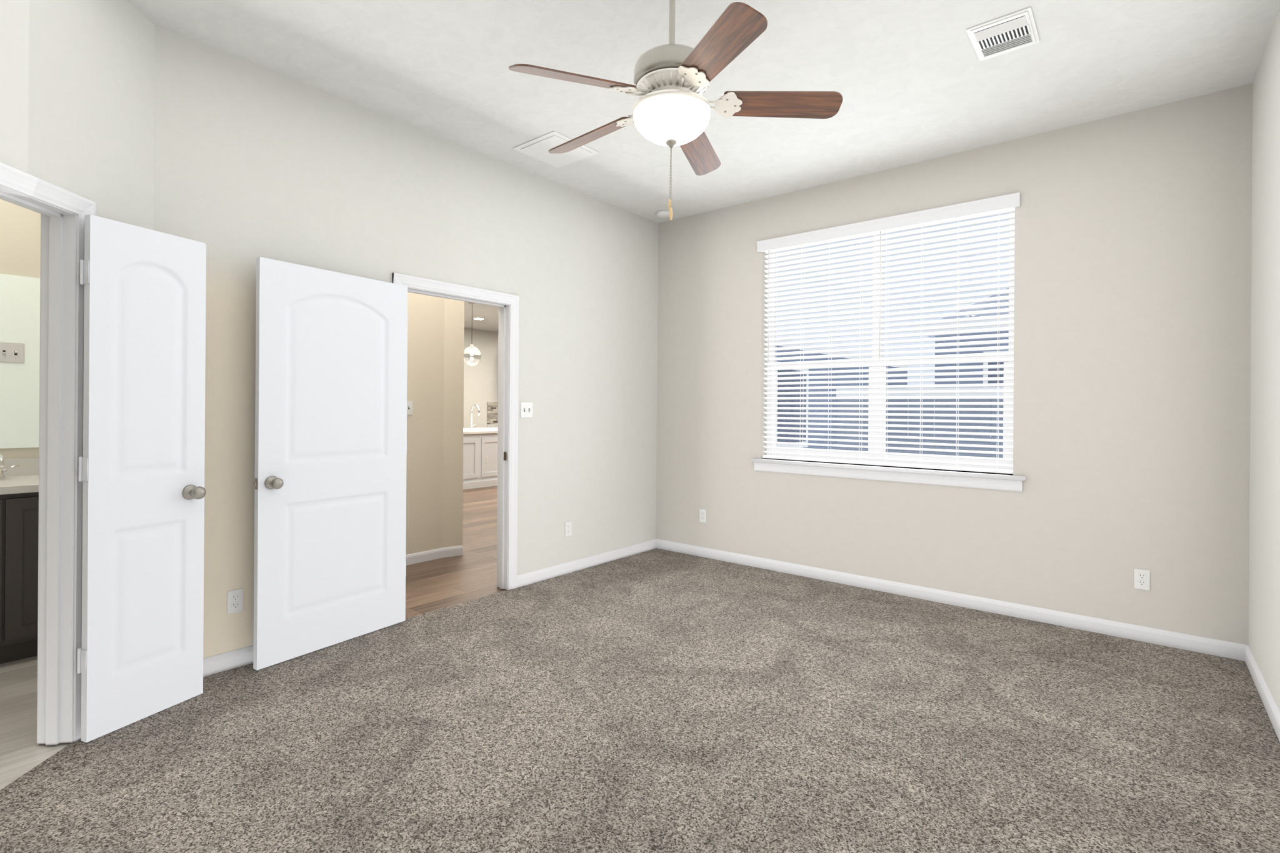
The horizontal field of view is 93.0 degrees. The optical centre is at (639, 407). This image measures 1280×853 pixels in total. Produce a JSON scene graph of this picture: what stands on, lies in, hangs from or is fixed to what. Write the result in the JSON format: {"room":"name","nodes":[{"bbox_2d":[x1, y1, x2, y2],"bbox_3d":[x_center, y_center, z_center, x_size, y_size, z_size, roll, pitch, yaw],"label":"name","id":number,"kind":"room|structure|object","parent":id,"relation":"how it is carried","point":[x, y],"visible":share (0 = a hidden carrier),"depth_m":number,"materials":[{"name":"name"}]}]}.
{"room":"empty bedroom","nodes":[
{"label":"empty bedroom","id":0,"kind":"room"},
{"bbox_2d":[0,199,40,458],"bbox_3d":[-4.053,-0.240,2.971,0.150,3.050,2.017,0,0,39],"label":"wall","id":1,"kind":"structure","parent":0,"point":[20,227],"depth_m":3.47,"materials":[{"name":"beige paint"}]},
{"bbox_2d":[0,273,39,448],"bbox_3d":[-3.822,-0.264,3.127,0.006,0.980,1.450,0,0,39],"label":"mirror","id":2,"kind":"object","parent":1,"relation":"attached to","point":[19,295],"visible":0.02,"depth_m":3.47,"materials":[{"name":"clear glass"}]},
{"bbox_2d":[0,341,24,363],"bbox_3d":[-3.571,-0.312,3.412,0.021,0.115,0.162,0,0,39],"label":"switch","id":3,"kind":"object","parent":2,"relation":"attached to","point":[10,352],"visible":1,"depth_m":3.44,"materials":[{"name":"white plastic"}]},
{"bbox_2d":[0,0,154,229],"bbox_3d":[-2.188,-0.227,1.592,1.822,3.050,1.787,0,0,39],"label":"wall","id":4,"kind":"structure","parent":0,"point":[77,77],"depth_m":2.39,"materials":[{"name":"beige paint"}]},
{"bbox_2d":[0,161,96,745],"bbox_3d":[-2.209,0.238,1.892,0.158,2.120,1.068,0,0,-6],"label":"door frame","id":5,"kind":"structure","parent":4,"relation":"attached to","point":[59,225],"depth_m":2.35,"materials":[{"name":"white wood"}]},
{"bbox_2d":[76,214,206,742],"bbox_3d":[-2.033,0.272,2.541,0.185,2.030,0.446,0,0,11],"label":"bathroom door","id":6,"kind":"structure","parent":5,"relation":"attached to","point":[141,467],"depth_m":2.51,"materials":[{"name":"white wood"}]},
{"bbox_2d":[0,485,506,789],"bbox_3d":[-1.860,1.319,8.845,10.917,0.024,13.700,0,0,39],"label":"floor","id":7,"kind":"structure","parent":0,"point":[438,584],"depth_m":4.25,"materials":[{"name":"brown wood"}]},
{"bbox_2d":[0,454,38,663],"bbox_3d":[-3.623,0.772,2.918,0.587,1.047,1.510,0,0,39],"label":"bathroom vanity","id":8,"kind":"object","parent":7,"relation":"on","point":[19,477],"visible":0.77,"depth_m":3.08,"materials":[{"name":"grey"}]},
{"bbox_2d":[463,404,497,489],"bbox_3d":[-2.838,0.618,10.652,1.365,1.363,2.810,0,0,39],"label":"kitchen island","id":9,"kind":"object","parent":7,"relation":"on","point":[478,443],"visible":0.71,"depth_m":9.93,"materials":[{"name":"white paint"}]},
{"bbox_2d":[485,455,488,462],"bbox_3d":[-2.529,0.846,10.003,0.009,0.115,0.070,0,0,39],"label":"island outlet","id":10,"kind":"object","parent":9,"relation":"attached to","point":[486,456],"visible":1,"depth_m":10.01,"materials":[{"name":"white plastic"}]},
{"bbox_2d":[153,25,658,658],"bbox_3d":[-1.044,-0.219,4.333,0.120,3.050,3.903,0,0,39],"label":"wall","id":11,"kind":"structure","parent":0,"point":[252,161],"depth_m":3.73,"materials":[{"name":"beige paint"}]},
{"bbox_2d":[226,588,243,614],"bbox_3d":[-2.026,0.969,3.042,0.009,0.115,0.070,0,0,39],"label":"outlet","id":12,"kind":"object","parent":11,"relation":"attached to","point":[234,597],"visible":1,"depth_m":3.04,"materials":[{"name":"white plastic"}]},
{"bbox_2d":[392,272,519,589],"bbox_3d":[-1.249,0.245,4.086,0.158,2.120,0.960,0,0,39],"label":"door frame","id":13,"kind":"structure","parent":11,"relation":"attached to","point":[410,281],"depth_m":4.38,"materials":[{"name":"white wood"}]},
{"bbox_2d":[253,256,408,670],"bbox_3d":[-1.637,0.275,3.326,0.186,2.030,0.856,0,0,37],"label":"bedroom door","id":14,"kind":"structure","parent":13,"relation":"attached to","point":[330,482],"depth_m":3.28,"materials":[{"name":"white wood"}]},
{"bbox_2d":[520,402,533,418],"bbox_3d":[-0.832,0.016,4.482,0.021,0.115,0.116,0,0,39],"label":"switch","id":15,"kind":"object","parent":11,"relation":"attached to","point":[525,408],"visible":1,"depth_m":4.48,"materials":[{"name":"white plastic"}]},
{"bbox_2d":[565,521,571,536],"bbox_3d":[-0.568,0.962,4.823,0.009,0.115,0.070,0,0,39],"label":"outlet","id":16,"kind":"object","parent":11,"relation":"attached to","point":[568,525],"visible":1,"depth_m":4.82,"materials":[{"name":"white plastic"}]},
{"bbox_2d":[405,292,464,554],"bbox_3d":[-2.374,-0.228,4.563,0.170,3.050,2.333,0,0,39],"label":"wall","id":17,"kind":"structure","parent":0,"point":[435,371],"depth_m":5.25,"materials":[{"name":"beige paint"}]},
{"bbox_2d":[406,401,412,414],"bbox_3d":[-1.918,0.000,5.049,0.021,0.115,0.070,0,0,39],"label":"switch","id":18,"kind":"object","parent":17,"relation":"attached to","point":[409,404],"visible":0.77,"depth_m":5.06,"materials":[{"name":"white plastic"}]},
{"bbox_2d":[405,545,463,565],"bbox_3d":[-2.008,1.263,10.284,6.863,0.085,11.663,0,0,39],"label":"baseboard","id":19,"kind":"structure","parent":17,"relation":"attached to","point":[411,559],"depth_m":5.23,"materials":[{"name":"white wood"}]},
{"bbox_2d":[463,328,498,428],"bbox_3d":[-1.196,-0.220,11.155,9.000,3.050,9.300,0,0,39],"label":"wall","id":20,"kind":"structure","parent":0,"point":[480,369],"depth_m":13.72,"materials":[{"name":"beige paint"}]},
{"bbox_2d":[486,401,498,427],"bbox_3d":[-2.029,0.027,15.163,0.625,2.556,3.850,0,0,39],"label":"backsplash","id":21,"kind":"structure","parent":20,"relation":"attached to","point":[492,407],"depth_m":13.95,"materials":[{"name":"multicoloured tile"}]},
{"bbox_2d":[0,548,1279,852],"bbox_3d":[-0.029,1.329,2.370,3.954,0.030,5.400,0,0,39],"label":"floor","id":22,"kind":"structure","parent":0,"point":[655,700],"depth_m":2.41,"materials":[{"name":"grey carpet"}]},
{"bbox_2d":[126,0,1279,331],"bbox_3d":[-1.034,-1.794,8.123,13.074,0.100,13.800,0,0,39],"label":"ceiling","id":23,"kind":"structure","parent":0,"point":[911,80],"depth_m":3.08,"materials":[{"name":"paint"}]},
{"bbox_2d":[468,302,475,355],"bbox_3d":[-2.787,-1.224,10.072,0.311,1.065,0.311,0,0,39],"label":"pendant light","id":24,"kind":"object","parent":23,"relation":"hanging from","point":[471,347],"visible":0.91,"depth_m":10.06,"materials":[{"name":"silver metal"}]},
{"bbox_2d":[513,130,599,167],"bbox_3d":[-0.565,-1.735,4.100,0.410,0.011,0.410,0,0,39],"label":"vent panel","id":25,"kind":"object","parent":23,"relation":"attached to","point":[538,148],"visible":0.95,"depth_m":4.09,"materials":[{"name":"white plastic"}]},
{"bbox_2d":[656,210,669,218],"bbox_3d":[0.211,-1.716,5.392,0.132,0.036,0.132,0,0,39],"label":"smoke detector","id":26,"kind":"object","parent":23,"relation":"attached to","point":[663,214],"visible":0.89,"depth_m":5.35,"materials":[{"name":"white plastic"}]},
{"bbox_2d":[508,0,843,220],"bbox_3d":[0.089,-1.234,2.415,1.241,1.003,1.273,0,0,39],"label":"ceiling fan","id":27,"kind":"object","parent":23,"relation":"hanging from","point":[672,67],"visible":0.73,"depth_m":2.29,"materials":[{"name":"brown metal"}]},
{"bbox_2d":[633,93,709,146],"bbox_3d":[0.123,-1.103,2.388,0.302,0.112,0.302,0,0,39],"label":"shade","id":28,"kind":"object","parent":27,"relation":"attached to","point":[680,118],"depth_m":2.30,"materials":[{"name":"white glass"}]},
{"bbox_2d":[966,6,1039,61],"bbox_3d":[1.681,-1.716,2.809,0.250,0.016,0.316,0,0,39],"label":"ceiling vent","id":29,"kind":"object","parent":23,"relation":"in","point":[1017,30],"visible":1,"depth_m":2.79,"materials":[{"name":"white plastic"}]},
{"bbox_2d":[656,83,1252,644],"bbox_3d":[1.789,-0.198,4.483,4.074,3.050,0.160,0,0,39],"label":"wall","id":30,"kind":"structure","parent":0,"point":[1132,243],"depth_m":3.72,"materials":[{"name":"beige paint"}]},
{"bbox_2d":[699,508,706,522],"bbox_3d":[0.556,0.956,5.377,0.070,0.115,0.009,0,0,39],"label":"outlet","id":31,"kind":"object","parent":30,"relation":"attached to","point":[702,512],"visible":1,"depth_m":5.37,"materials":[{"name":"white plastic"}]},
{"bbox_2d":[203,538,1279,741],"bbox_3d":[-0.029,1.271,2.370,3.954,0.085,5.400,0,0,39],"label":"baseboard","id":32,"kind":"structure","parent":30,"relation":"attached to","point":[219,663],"depth_m":3.90,"materials":[{"name":"white wood"}]},
{"bbox_2d":[750,458,1025,491],"bbox_3d":[1.713,0.477,4.481,1.935,0.102,0.143,0,0,39],"label":"window sill","id":33,"kind":"structure","parent":30,"relation":"attached to","point":[977,480],"depth_m":4.32,"materials":[{"name":"white wood"}]},
{"bbox_2d":[756,192,1019,252],"bbox_3d":[1.693,-1.328,4.449,1.861,0.085,0.026,0,0,39],"label":"valance","id":34,"kind":"object","parent":30,"relation":"attached to","point":[1012,200],"visible":1,"depth_m":4.33,"materials":[{"name":"white wood"}]},
{"bbox_2d":[766,211,1014,469],"bbox_3d":[1.782,-0.468,4.558,1.795,1.790,0.055,0,0,39],"label":"window","id":35,"kind":"structure","parent":30,"relation":"in","point":[1010,387],"depth_m":4.53,"materials":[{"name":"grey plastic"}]},
{"bbox_2d":[762,207,1014,473],"bbox_3d":[1.726,-0.470,4.489,1.783,1.782,0.072,0,0,39],"label":"window blinds","id":36,"kind":"object","parent":35,"relation":"attached to","point":[998,218],"visible":0.84,"depth_m":4.40,"materials":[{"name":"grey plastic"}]},
{"bbox_2d":[1133,568,1149,590],"bbox_3d":[2.874,0.983,3.479,0.070,0.115,0.009,0,0,39],"label":"outlet","id":37,"kind":"object","parent":30,"relation":"attached to","point":[1142,577],"visible":1,"depth_m":3.48,"materials":[{"name":"white plastic"}]},
{"bbox_2d":[1248,6,1279,711],"bbox_3d":[1.520,-0.200,1.033,0.120,3.050,5.520,0,0,39],"label":"wall","id":38,"kind":"structure","parent":0,"point":[1264,478],"depth_m":2.81,"materials":[{"name":"paint"}]},
{"label":"outside","id":39,"kind":"structure","parent":0,"visible":0},
{"bbox_2d":[796,213,1009,436],"bbox_3d":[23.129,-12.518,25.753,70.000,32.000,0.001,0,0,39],"label":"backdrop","id":40,"kind":"structure","parent":39,"point":[918,383],"depth_m":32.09,"materials":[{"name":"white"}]},
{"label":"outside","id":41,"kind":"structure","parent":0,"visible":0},
{"bbox_2d":[907,438,934,454],"bbox_3d":[13.585,1.663,14.226,50.000,0.100,29.800,0,0,39],"label":"lawn","id":42,"kind":"structure","parent":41,"point":[907,439],"depth_m":25.12,"materials":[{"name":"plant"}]},
{"bbox_2d":[775,249,908,452],"bbox_3d":[2.741,-0.266,8.816,0.046,3.600,7.730,0,0,39],"label":"house","id":43,"kind":"structure","parent":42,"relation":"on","point":[794,410],"depth_m":8.57,"materials":[{"name":"white"}]},
{"bbox_2d":[836,386,1003,458],"bbox_3d":[6.108,0.668,5.245,9.000,1.780,0.100,0,0,39],"label":"fence","id":44,"kind":"object","parent":42,"relation":"on","point":[985,388],"visible":0.02,"depth_m":7.35,"materials":[{"name":"grey wood"}]},
{"bbox_2d":[913,288,1008,457],"bbox_3d":[11.151,-0.805,12.021,8.600,4.800,8.320,0,0,39],"label":"house","id":45,"kind":"structure","parent":42,"relation":"on","point":[980,364],"depth_m":11.12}
]}

